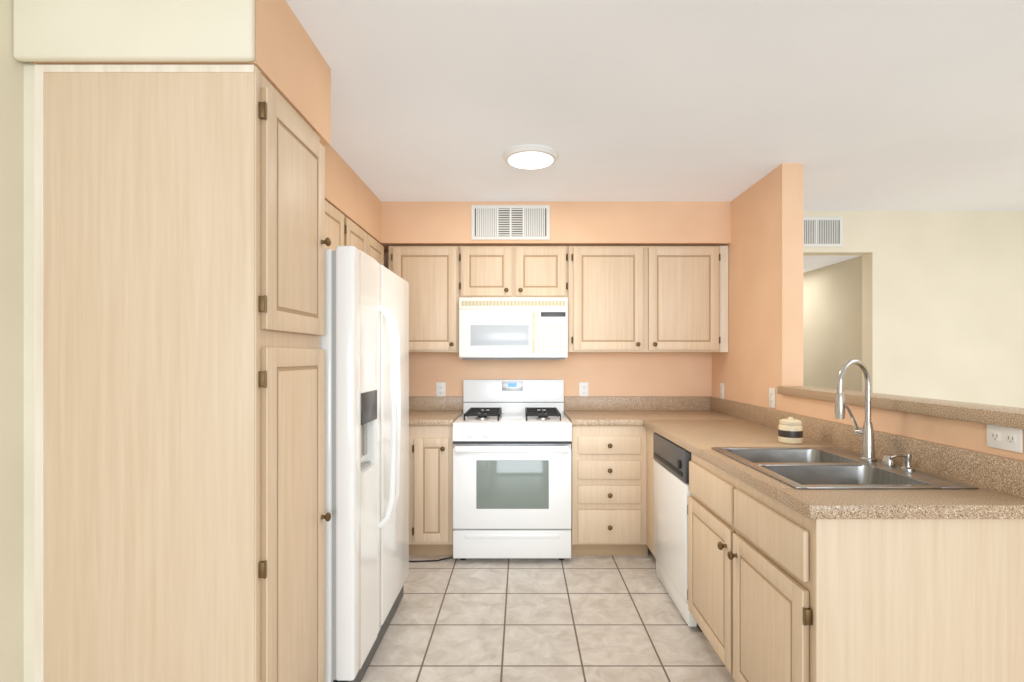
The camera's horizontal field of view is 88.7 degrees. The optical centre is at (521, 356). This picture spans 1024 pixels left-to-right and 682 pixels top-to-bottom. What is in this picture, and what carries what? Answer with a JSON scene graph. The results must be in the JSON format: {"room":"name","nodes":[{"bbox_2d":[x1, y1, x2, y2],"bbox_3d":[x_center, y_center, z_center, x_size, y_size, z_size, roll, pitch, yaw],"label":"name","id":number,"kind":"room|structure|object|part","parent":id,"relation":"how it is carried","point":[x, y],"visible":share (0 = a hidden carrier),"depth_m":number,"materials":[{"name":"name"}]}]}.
{"room":"kitchen","nodes":[
{"label":"kitchen","id":0,"kind":"room"},
{"bbox_2d":[0,0,35,681],"bbox_3d":[-1.418,0.120,0.995,0.156,2.440,6.390,0,0,0],"label":"wall","id":1,"kind":"structure","parent":0,"point":[17,370],"depth_m":1.43,"materials":[{"name":"beige paint"}]},
{"bbox_2d":[325,200,344,250],"bbox_3d":[-1.139,-0.623,2.405,0.397,0.345,0.981,0,0,0],"label":"upper cabinet","id":2,"kind":"object","parent":1,"relation":"attached to","point":[334,226],"visible":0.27,"depth_m":2.72,"materials":[{"name":"brown wood"}]},
{"bbox_2d":[344,216,383,265],"bbox_3d":[-1.139,-0.415,3.317,0.397,0.760,0.837,0,0,0],"label":"upper cabinet","id":3,"kind":"object","parent":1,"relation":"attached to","point":[357,237],"visible":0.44,"depth_m":3.20,"materials":[{"name":"brown wood"}]},
{"bbox_2d":[361,548,734,681],"bbox_3d":[1.530,1.370,2.400,5.980,0.060,9.200,0,0,0],"label":"floor","id":4,"kind":"structure","parent":0,"point":[596,618],"depth_m":2.59,"materials":[{"name":"tile"}]},
{"bbox_2d":[35,65,330,681],"bbox_3d":[-1.008,0.269,1.673,0.658,2.143,0.473,0,0,0],"label":"pantry cabinet","id":5,"kind":"object","parent":4,"relation":"on","point":[181,241],"visible":1,"depth_m":1.44,"materials":[{"name":"brown wood"}]},
{"bbox_2d":[320,246,408,681],"bbox_3d":[-0.941,0.463,2.415,0.790,1.755,0.960,0,0,0],"label":"refrigerator","id":6,"kind":"object","parent":4,"relation":"on","point":[364,341],"visible":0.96,"depth_m":2.06,"materials":[{"name":"white metal"},{"name":"dark grey plastic"}]},
{"bbox_2d":[409,426,452,554],"bbox_3d":[-0.895,0.896,3.736,0.884,0.888,0.663,0,0,0],"label":"base cabinet","id":7,"kind":"object","parent":4,"relation":"on","point":[430,490],"visible":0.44,"depth_m":3.44,"materials":[{"name":"brown wood"}]},
{"bbox_2d":[409,396,462,425],"bbox_3d":[-0.893,0.378,3.749,0.888,0.145,0.635,0,0,0],"label":"countertop","id":8,"kind":"structure","parent":7,"relation":"on","point":[423,410],"depth_m":4.01,"materials":[{"name":"beige stone"}]},
{"bbox_2d":[409,556,452,561],"bbox_3d":[-0.689,1.334,3.477,0.584,0.010,0.144,0,0,0],"label":"power cord","id":9,"kind":"object","parent":4,"relation":"on","point":[431,560],"visible":0.5,"depth_m":3.42,"materials":[{"name":"black rubber"}]},
{"bbox_2d":[452,379,571,559],"bbox_3d":[-0.060,0.756,3.686,0.770,1.168,0.761,0,0,0],"label":"range","id":10,"kind":"object","parent":4,"relation":"on","point":[511,439],"visible":1,"depth_m":3.36,"materials":[{"name":"white metal"}]},
{"bbox_2d":[571,426,647,554],"bbox_3d":[0.595,0.896,3.737,0.520,0.888,0.660,0,0,0],"label":"drawer stack","id":11,"kind":"object","parent":4,"relation":"on","point":[608,490],"visible":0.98,"depth_m":3.44,"materials":[{"name":"brown wood"}]},
{"bbox_2d":[564,396,640,425],"bbox_3d":[0.561,0.378,3.748,0.464,0.145,0.637,0,0,0],"label":"countertop","id":12,"kind":"structure","parent":11,"relation":"on","point":[580,410],"depth_m":4.01,"materials":[{"name":"beige stone"}]},
{"bbox_2d":[646,427,655,556],"bbox_3d":[1.125,0.896,3.321,0.600,0.888,0.274,0,0,0],"label":"cabinet filler","id":13,"kind":"object","parent":4,"relation":"on","point":[649,494],"visible":0.1,"depth_m":3.37,"materials":[{"name":"brown wood"}]},
{"bbox_2d":[653,433,701,631],"bbox_3d":[1.107,0.898,2.862,0.636,0.884,0.627,0,0,0],"label":"dishwasher","id":14,"kind":"object","parent":4,"relation":"on","point":[672,492],"visible":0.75,"depth_m":2.78,"materials":[{"name":"white plastic"}]},
{"bbox_2d":[687,453,1023,681],"bbox_3d":[1.123,0.896,2.001,0.707,0.888,1.081,0,0,0],"label":"base cabinet","id":15,"kind":"object","parent":4,"relation":"on","point":[774,594],"visible":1,"depth_m":1.46,"materials":[{"name":"brown wood"}]},
{"bbox_2d":[637,396,1023,518],"bbox_3d":[1.135,0.378,2.757,0.684,0.145,2.619,0,0,0],"label":"countertop","id":16,"kind":"structure","parent":15,"relation":"on","point":[700,426],"depth_m":2.07,"materials":[{"name":"beige stone"}]},
{"bbox_2d":[778,417,802,443],"bbox_3d":[1.285,0.348,2.500,0.107,0.123,0.107,0,0,0],"label":"candle jar","id":17,"kind":"object","parent":16,"relation":"on","point":[790,430],"visible":1,"depth_m":2.46,"materials":[{"name":"beige ceramic"}]},
{"bbox_2d":[711,447,978,530],"bbox_3d":[1.136,0.473,1.985,0.568,0.214,0.726,0,0,0],"label":"double-bowl sink","id":18,"kind":"object","parent":16,"relation":"in","point":[818,468],"depth_m":1.96,"materials":[{"name":"silver metal"}]},
{"bbox_3d":[1.372,0.385,1.955,0.042,0.037,0.042,0,0,0],"label":"sink hole cap","id":19,"kind":"part","parent":18,"relation":"part of","materials":[{"name":"silver metal"}]},
{"bbox_2d":[889,453,914,471],"bbox_3d":[1.345,0.373,1.859,0.098,0.060,0.046,0,0,0],"label":"pump dispenser","id":20,"kind":"object","parent":18,"relation":"on","point":[907,466],"visible":1,"depth_m":1.85,"materials":[{"name":"silver metal"}]},
{"bbox_2d":[834,359,876,460],"bbox_3d":[1.284,0.205,2.023,0.217,0.395,0.077,0,0,-26],"label":"gooseneck faucet","id":21,"kind":"object","parent":16,"relation":"on","point":[866,432],"visible":1,"depth_m":2.03,"materials":[{"name":"silver metal"}]},
{"bbox_2d":[384,253,711,395],"bbox_3d":[0.130,0.120,4.130,2.940,2.440,0.120,0,0,0],"label":"wall","id":22,"kind":"structure","parent":0,"point":[645,374],"depth_m":4.07,"materials":[{"name":"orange paint"}]},
{"bbox_2d":[389,246,458,352],"bbox_3d":[-0.699,-0.415,3.876,0.502,0.760,0.383,0,0,0],"label":"upper cabinet","id":23,"kind":"object","parent":22,"relation":"attached to","point":[429,275],"visible":0.62,"depth_m":3.72,"materials":[{"name":"brown wood"}]},
{"bbox_2d":[436,382,444,395],"bbox_3d":[-0.626,0.255,4.064,0.072,0.116,0.007,0,0,0],"label":"electrical outlet","id":24,"kind":"object","parent":22,"relation":"attached to","point":[440,388],"visible":1,"depth_m":4.06,"materials":[{"name":"white plastic"}]},
{"bbox_2d":[459,246,567,297],"bbox_3d":[-0.057,-0.609,3.876,0.775,0.372,0.383,0,0,0],"label":"upper cabinet","id":25,"kind":"object","parent":22,"relation":"attached to","point":[513,271],"visible":0.94,"depth_m":3.72,"materials":[{"name":"brown wood"}]},
{"bbox_2d":[459,297,567,358],"bbox_3d":[-0.057,-0.201,3.862,0.767,0.436,0.410,0,0,0],"label":"over-the-range microwave","id":26,"kind":"object","parent":25,"relation":"attached to","point":[513,327],"visible":1,"depth_m":3.66,"materials":[{"name":"white"}]},
{"bbox_2d":[579,382,588,395],"bbox_3d":[0.485,0.255,4.064,0.072,0.116,0.007,0,0,0],"label":"electrical outlet","id":27,"kind":"object","parent":22,"relation":"attached to","point":[583,388],"visible":1,"depth_m":4.06,"materials":[{"name":"white plastic"}]},
{"bbox_2d":[568,246,727,352],"bbox_3d":[0.906,-0.415,3.876,1.142,0.760,0.383,0,0,0],"label":"upper cabinet","id":28,"kind":"object","parent":22,"relation":"attached to","point":[647,299],"visible":1,"depth_m":3.72,"materials":[{"name":"brown wood"}]},
{"bbox_2d":[285,0,1023,210],"bbox_3d":[1.530,-1.130,2.400,5.980,0.060,9.200,0,0,0],"label":"ceiling","id":29,"kind":"structure","parent":0,"point":[884,105],"depth_m":2.22,"materials":[{"name":"paint"}]},
{"bbox_2d":[13,0,330,145],"bbox_3d":[-1.051,-0.953,1.705,0.650,0.295,0.590,0,0,0],"label":"soffit","id":30,"kind":"structure","parent":29,"relation":"attached to","point":[272,42],"depth_m":1.41,"materials":[{"name":"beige paint"}]},
{"bbox_2d":[323,146,388,252],"bbox_3d":[-1.166,-0.954,3.035,0.348,0.293,2.070,0,0,0],"label":"ceiling soffit","id":31,"kind":"object","parent":29,"relation":"attached to","point":[351,195],"visible":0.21,"depth_m":3.06,"materials":[{"name":"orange paint"}]},
{"bbox_2d":[503,144,558,168],"bbox_3d":[0.050,-1.083,2.850,0.304,0.030,0.304,0,0,0],"label":"recessed light","id":32,"kind":"object","parent":29,"relation":"in","point":[530,156],"visible":1,"depth_m":2.80,"materials":[{"name":"white plastic"}]},
{"bbox_2d":[381,201,730,248],"bbox_3d":[0.244,-0.954,3.885,2.472,0.293,0.370,0,0,0],"label":"ceiling soffit","id":33,"kind":"structure","parent":29,"relation":"attached to","point":[586,223],"depth_m":3.70,"materials":[{"name":"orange paint"}]},
{"bbox_2d":[471,205,549,239],"bbox_3d":[-0.076,-0.950,3.691,0.553,0.244,0.015,0,0,0],"label":"air vent","id":34,"kind":"object","parent":33,"relation":"attached to","point":[510,222],"visible":1,"depth_m":3.69,"materials":[{"name":"white plastic"}]},
{"bbox_2d":[803,256,861,391],"bbox_3d":[2.710,0.120,5.535,0.120,2.440,2.930,0,0,0],"label":"wall","id":35,"kind":"structure","parent":0,"point":[832,319],"depth_m":4.46,"materials":[{"name":"paint"}]},
{"bbox_2d":[803,255,861,272],"bbox_3d":[2.285,-0.815,5.475,0.730,0.050,2.810,0,0,0],"label":"ceiling","id":36,"kind":"structure","parent":0,"point":[812,262],"depth_m":4.28,"materials":[{"name":"paint"}]},
{"bbox_2d":[712,163,1023,460],"bbox_3d":[1.540,0.120,2.735,0.120,2.440,2.670,0,0,0],"label":"wall","id":37,"kind":"structure","parent":0,"point":[758,360],"depth_m":3.05,"materials":[{"name":"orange paint"}]},
{"bbox_2d":[720,383,723,398],"bbox_3d":[1.474,0.250,3.850,0.007,0.116,0.072,0,0,0],"label":"outlet","id":38,"kind":"object","parent":37,"relation":"attached to","point":[722,390],"visible":0.9,"depth_m":3.83,"materials":[{"name":"white plastic"}]},
{"bbox_2d":[769,388,774,407],"bbox_3d":[1.474,0.240,3.080,0.007,0.116,0.072,0,0,0],"label":"outlet","id":39,"kind":"object","parent":37,"relation":"attached to","point":[771,397],"visible":1,"depth_m":3.07,"materials":[{"name":"white plastic"}]},
{"bbox_2d":[777,386,1023,428],"bbox_3d":[1.540,0.187,2.175,0.180,0.044,1.589,0,0,0],"label":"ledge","id":40,"kind":"structure","parent":37,"relation":"on","point":[1007,416],"depth_m":1.90,"materials":[{"name":"beige stone"}]},
{"bbox_2d":[987,424,1022,452],"bbox_3d":[1.474,0.245,1.600,0.007,0.076,0.116,0,0,0],"label":"outlet","id":41,"kind":"object","parent":37,"relation":"attached to","point":[1005,438],"visible":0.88,"depth_m":1.59,"materials":[{"name":"white plastic"}]},
{"bbox_2d":[803,211,1023,407],"bbox_3d":[3.000,0.120,4.070,2.800,2.440,0.240,0,0,0],"label":"wall","id":42,"kind":"structure","parent":0,"point":[942,305],"depth_m":3.95,"materials":[{"name":"beige paint"}]},
{"bbox_2d":[803,217,842,246],"bbox_3d":[2.220,-0.943,3.941,0.400,0.225,0.014,0,0,0],"label":"air vent","id":43,"kind":"object","parent":42,"relation":"attached to","point":[822,231],"visible":0.85,"depth_m":3.94,"materials":[{"name":"white plastic"}]}
]}

